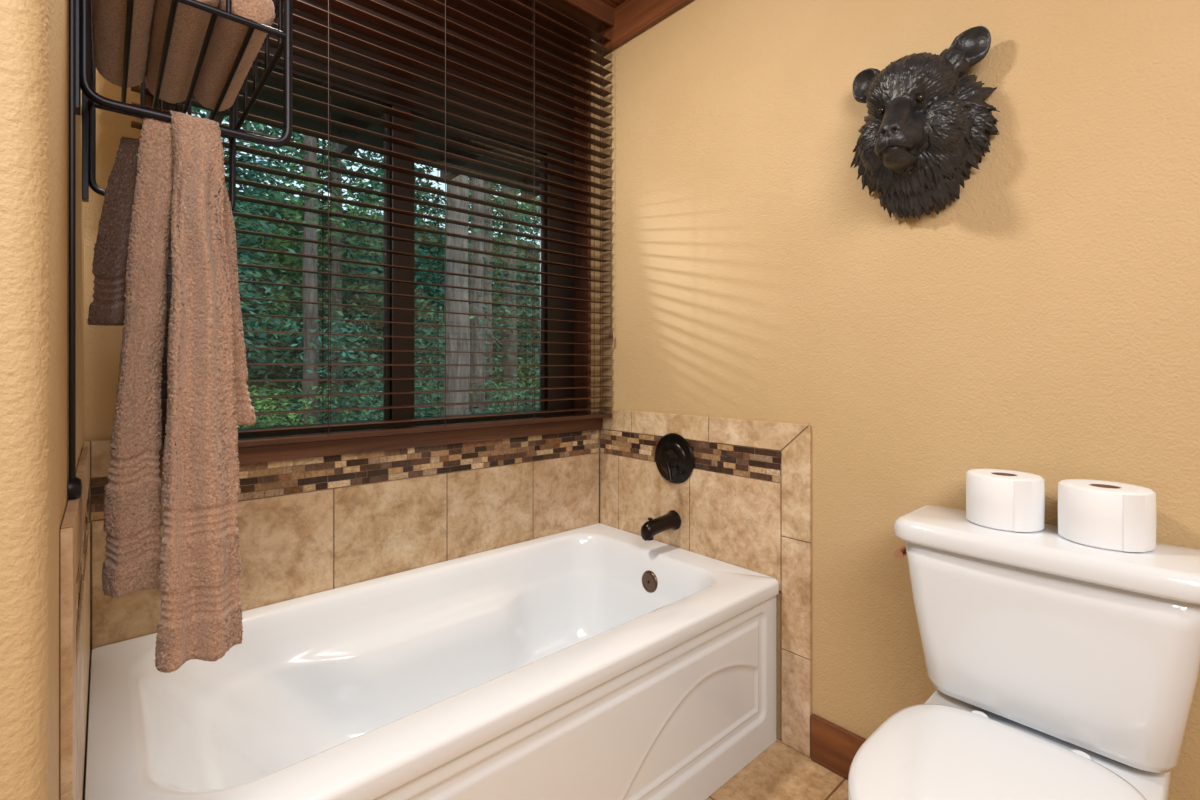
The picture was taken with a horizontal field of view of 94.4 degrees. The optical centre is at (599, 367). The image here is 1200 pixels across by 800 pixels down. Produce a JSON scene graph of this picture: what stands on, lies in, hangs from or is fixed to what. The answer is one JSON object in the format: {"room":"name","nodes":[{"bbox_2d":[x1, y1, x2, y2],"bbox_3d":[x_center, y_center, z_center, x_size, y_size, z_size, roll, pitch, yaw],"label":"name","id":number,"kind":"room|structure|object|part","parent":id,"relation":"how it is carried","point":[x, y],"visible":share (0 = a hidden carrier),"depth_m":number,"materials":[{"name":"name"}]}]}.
{"room":"bathroom","nodes":[
{"label":"bathroom","id":0,"kind":"room"},
{"bbox_2d":[0,0,83,799],"bbox_3d":[-0.840,-0.148,0.793,0.130,2.500,1.060,0,0,-42],"label":"wall","id":1,"kind":"structure","parent":0,"point":[34,34],"depth_m":0.44,"materials":[{"name":"paint"}]},
{"bbox_2d":[68,0,81,499],"bbox_3d":[-0.652,-0.343,0.691,0.012,1.015,0.030,0,0,-42],"label":"grab bar","id":2,"kind":"object","parent":1,"relation":"attached to","point":[74,483],"visible":1,"depth_m":0.68,"materials":[{"name":"black metal"}]},
{"bbox_2d":[76,0,292,210],"bbox_3d":[-0.766,-0.569,1.005,0.260,0.466,0.548,0,0,-42],"label":"towel rack","id":3,"kind":"object","parent":1,"relation":"attached to","point":[85,66],"visible":0.7,"depth_m":0.89,"materials":[{"name":"black metal"}]},
{"bbox_3d":[-0.853,-0.532,0.927,0.009,0.009,0.520,0,0,-42],"label":"rail","id":4,"kind":"part","parent":3,"relation":"part of","materials":[{"name":"black metal"}]},
{"bbox_3d":[-0.936,-0.571,1.201,0.253,0.443,0.013,0,0,-42],"label":"frame","id":5,"kind":"part","parent":3,"relation":"part of","materials":[{"name":"black metal"}]},
{"bbox_2d":[87,110,255,672],"bbox_3d":[-0.619,0.019,0.794,0.209,0.771,0.161,0,0,-25],"label":"hanging towel","id":6,"kind":"object","parent":3,"relation":"hanging from","point":[166,186],"visible":1,"depth_m":0.78,"materials":[{"name":"brown fabric"}]},
{"bbox_2d":[91,0,275,110],"bbox_3d":[-0.743,-0.651,0.979,0.226,0.224,0.431,0,0,-42],"label":"folded towels","id":7,"kind":"object","parent":3,"relation":"on","point":[150,17],"visible":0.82,"depth_m":0.94,"materials":[{"name":"brown fabric"}]},
{"bbox_3d":[-0.591,-0.571,0.813,0.253,0.443,0.013,0,0,-42],"label":"frame","id":8,"kind":"part","parent":3,"relation":"part of","materials":[{"name":"black metal"}]},
{"bbox_3d":[-0.674,-0.532,1.087,0.009,0.009,0.520,0,0,-42],"label":"rail","id":9,"kind":"part","parent":3,"relation":"part of","materials":[{"name":"black metal"}]},
{"bbox_3d":[-0.674,-0.622,1.087,0.009,0.009,0.520,0,0,-42],"label":"rail","id":10,"kind":"part","parent":3,"relation":"part of","materials":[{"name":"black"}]},
{"bbox_2d":[84,39,599,794],"bbox_3d":[-1.097,-0.148,1.375,2.800,2.500,0.150,0,0,-42],"label":"wall","id":11,"kind":"structure","parent":0,"point":[102,344],"depth_m":1.25,"materials":[{"name":"paint"}]},
{"bbox_2d":[151,0,573,443],"bbox_3d":[-0.624,-0.551,1.836,1.348,1.494,0.050,0,0,-42],"label":"frame","id":12,"kind":"object","parent":11,"relation":"attached to","point":[396,343],"visible":0.25,"depth_m":1.85,"materials":[{"name":"brown wood"}]},
{"bbox_2d":[192,72,539,198],"bbox_3d":[-1.355,-1.086,2.417,4.200,0.705,1.749,0,0,-42],"label":"eave","id":13,"kind":"object","parent":11,"relation":"attached to","point":[257,111],"visible":0.02,"depth_m":3.27,"materials":[{"name":"brown wood"}]},
{"bbox_2d":[142,38,590,419],"bbox_3d":[-0.599,-0.560,1.809,1.380,1.515,0.144,0,0,-42],"label":"window","id":14,"kind":"structure","parent":11,"relation":"in","point":[583,295],"depth_m":2.21,"materials":[{"name":"brown wood"}]},
{"bbox_3d":[-0.653,-0.336,1.810,1.160,1.005,0.020,0,0,-42],"label":"sash","id":15,"kind":"part","parent":14,"relation":"part of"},
{"bbox_2d":[131,0,614,453],"bbox_3d":[-0.507,-0.600,1.716,1.458,1.586,0.100,0,0,-42],"label":"window blind","id":16,"kind":"object","parent":14,"relation":"attached to","point":[588,18],"visible":0.74,"depth_m":1.73,"materials":[{"name":"brown wood"}]},
{"bbox_3d":[-0.505,0.185,1.713,1.438,0.016,0.050,0,0,-42],"label":"rail","id":17,"kind":"part","parent":16,"relation":"part of","materials":[{"name":"brown wood"}]},
{"bbox_2d":[159,418,602,472],"bbox_3d":[-0.559,0.221,1.778,1.437,0.046,0.104,0,0,-42],"label":"sill","id":18,"kind":"structure","parent":11,"relation":"attached to","point":[289,451],"depth_m":1.67,"materials":[{"name":"brown wood"}]},
{"bbox_2d":[238,118,536,427],"bbox_3d":[-0.653,-0.336,1.809,1.130,0.995,0.003,0,0,-42],"label":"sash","id":19,"kind":"object","parent":11,"relation":"attached to","point":[384,118],"visible":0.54,"depth_m":1.78,"materials":[{"name":"brown wood"}]},
{"bbox_2d":[490,0,587,44],"bbox_3d":[-0.599,-1.310,1.809,1.380,0.016,0.144,0,0,-42],"label":"liner","id":20,"kind":"object","parent":11,"relation":"attached to","point":[490,0],"visible":0.02,"depth_m":2.08,"materials":[{"name":"brown wood"}]},
{"bbox_2d":[601,0,625,7],"bbox_3d":[-0.059,-1.448,0.210,3.040,0.100,3.270,0,0,-42],"label":"ceiling","id":21,"kind":"structure","parent":0,"point":[613,3],"depth_m":2.13,"materials":[{"name":"brown wood"}]},
{"bbox_2d":[706,738,847,799],"bbox_3d":[-0.059,1.152,0.210,3.040,0.100,3.270,0,0,-42],"label":"floor","id":22,"kind":"structure","parent":0,"point":[780,772],"depth_m":1.49,"materials":[{"name":"tile"}]},
{"bbox_2d":[84,523,778,799],"bbox_3d":[-0.298,0.861,1.433,1.506,0.480,0.801,0,0,-42],"label":"bathtub","id":23,"kind":"object","parent":22,"relation":"on","point":[598,661],"visible":1,"depth_m":1.36,"materials":[{"name":"ceramic"}]},
{"bbox_3d":[0.167,0.714,1.858,0.018,0.072,0.072,0,0,-42],"label":"overflow plate","id":24,"kind":"part","parent":23,"relation":"part of","materials":[{"name":"brown metal"}]},
{"bbox_2d":[60,409,810,799],"bbox_3d":[-0.272,0.631,1.404,1.529,0.939,0.903,0,0,-42],"label":"tile surround","id":25,"kind":"object","parent":22,"relation":"on","point":[307,526],"visible":0.85,"depth_m":1.65,"materials":[{"name":"tile"}]},
{"bbox_2d":[641,433,693,540],"bbox_3d":[0.203,0.400,1.889,0.154,0.345,0.176,0,0,-42],"label":"tub faucet","id":26,"kind":"object","parent":25,"relation":"attached to","point":[674,457],"visible":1,"depth_m":1.90,"materials":[{"name":"black metal"}]},
{"bbox_3d":[0.203,0.534,1.889,0.154,0.076,0.068,0,0,-42],"label":"spout","id":27,"kind":"part","parent":26,"relation":"part of","materials":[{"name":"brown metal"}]},
{"bbox_3d":[0.233,0.346,1.896,0.016,0.072,0.046,0,0,-22],"label":"lever","id":28,"kind":"part","parent":26,"relation":"part of","materials":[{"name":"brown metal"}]},
{"bbox_2d":[848,505,1199,799],"bbox_3d":[0.685,0.714,0.941,0.703,0.775,0.503,0,0,-42],"label":"toilet","id":29,"kind":"object","parent":22,"relation":"on","point":[1060,668],"visible":0.99,"depth_m":0.98,"materials":[{"name":"ceramic"}]},
{"bbox_3d":[0.686,0.418,1.264,0.037,0.023,0.021,0,0,-37],"label":"lever arm","id":30,"kind":"part","parent":29,"relation":"part of","materials":[{"name":"orange metal"}]},
{"bbox_3d":[0.602,0.666,0.859,0.470,0.022,0.374,0,0,-42],"label":"lid","id":31,"kind":"part","parent":29,"relation":"part of","materials":[{"name":"ceramic"}]},
{"bbox_2d":[966,469,1044,531],"bbox_3d":[0.845,0.273,1.162,0.133,0.105,0.133,0,0,-42],"label":"toilet paper roll","id":32,"kind":"object","parent":29,"relation":"on","point":[998,499],"depth_m":1.11,"materials":[{"name":"white paper"}]},
{"bbox_3d":[0.868,0.349,1.096,0.224,0.046,0.492,0,0,-42],"label":"tank lid","id":33,"kind":"part","parent":29,"relation":"part of","materials":[{"name":"ceramic"}]},
{"bbox_3d":[0.871,0.526,1.099,0.194,0.323,0.458,0,0,-42],"label":"tank","id":34,"kind":"part","parent":29,"relation":"part of","materials":[{"name":"ceramic"}]},
{"bbox_2d":[1058,479,1155,551],"bbox_3d":[0.949,0.273,1.045,0.137,0.105,0.137,0,0,-42],"label":"toilet paper roll","id":35,"kind":"object","parent":29,"relation":"on","point":[1108,515],"depth_m":1.00,"materials":[{"name":"white paper"}]},
{"bbox_2d":[600,0,1199,799],"bbox_3d":[0.992,-0.148,1.226,0.120,2.500,3.150,0,0,-42],"label":"wall","id":36,"kind":"structure","parent":0,"point":[1045,323],"depth_m":1.41,"materials":[{"name":"paint"}]},
{"bbox_2d":[596,0,692,56],"bbox_3d":[0.985,-1.321,1.127,0.022,0.147,2.990,0,0,-42],"label":"trim","id":37,"kind":"structure","parent":36,"relation":"attached to","point":[632,17],"depth_m":2.07,"materials":[{"name":"brown wood"}]},
{"bbox_2d":[811,714,866,779],"bbox_3d":[1.289,1.038,0.790,0.016,0.127,2.082,0,0,-42],"label":"baseboard","id":38,"kind":"structure","parent":36,"relation":"attached to","point":[834,747],"depth_m":1.51,"materials":[{"name":"brown wood"}]},
{"bbox_2d":[850,26,999,218],"bbox_3d":[0.709,-0.559,1.290,0.215,0.398,0.329,0,0,-42],"label":"head sculpture","id":39,"kind":"object","parent":36,"relation":"attached to","point":[929,122],"visible":1,"depth_m":1.25,"materials":[{"name":"black metal"}]},
{"label":"outside","id":40,"kind":"structure","parent":0,"visible":0},
{"bbox_2d":[183,104,539,428],"bbox_3d":[-4.369,-2.480,16.172,36.000,9.938,25.400,0,0,-42],"label":"forest","id":41,"kind":"object","parent":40,"point":[255,323],"visible":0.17,"depth_m":9.19,"materials":[{"name":"green plant"}]}
]}

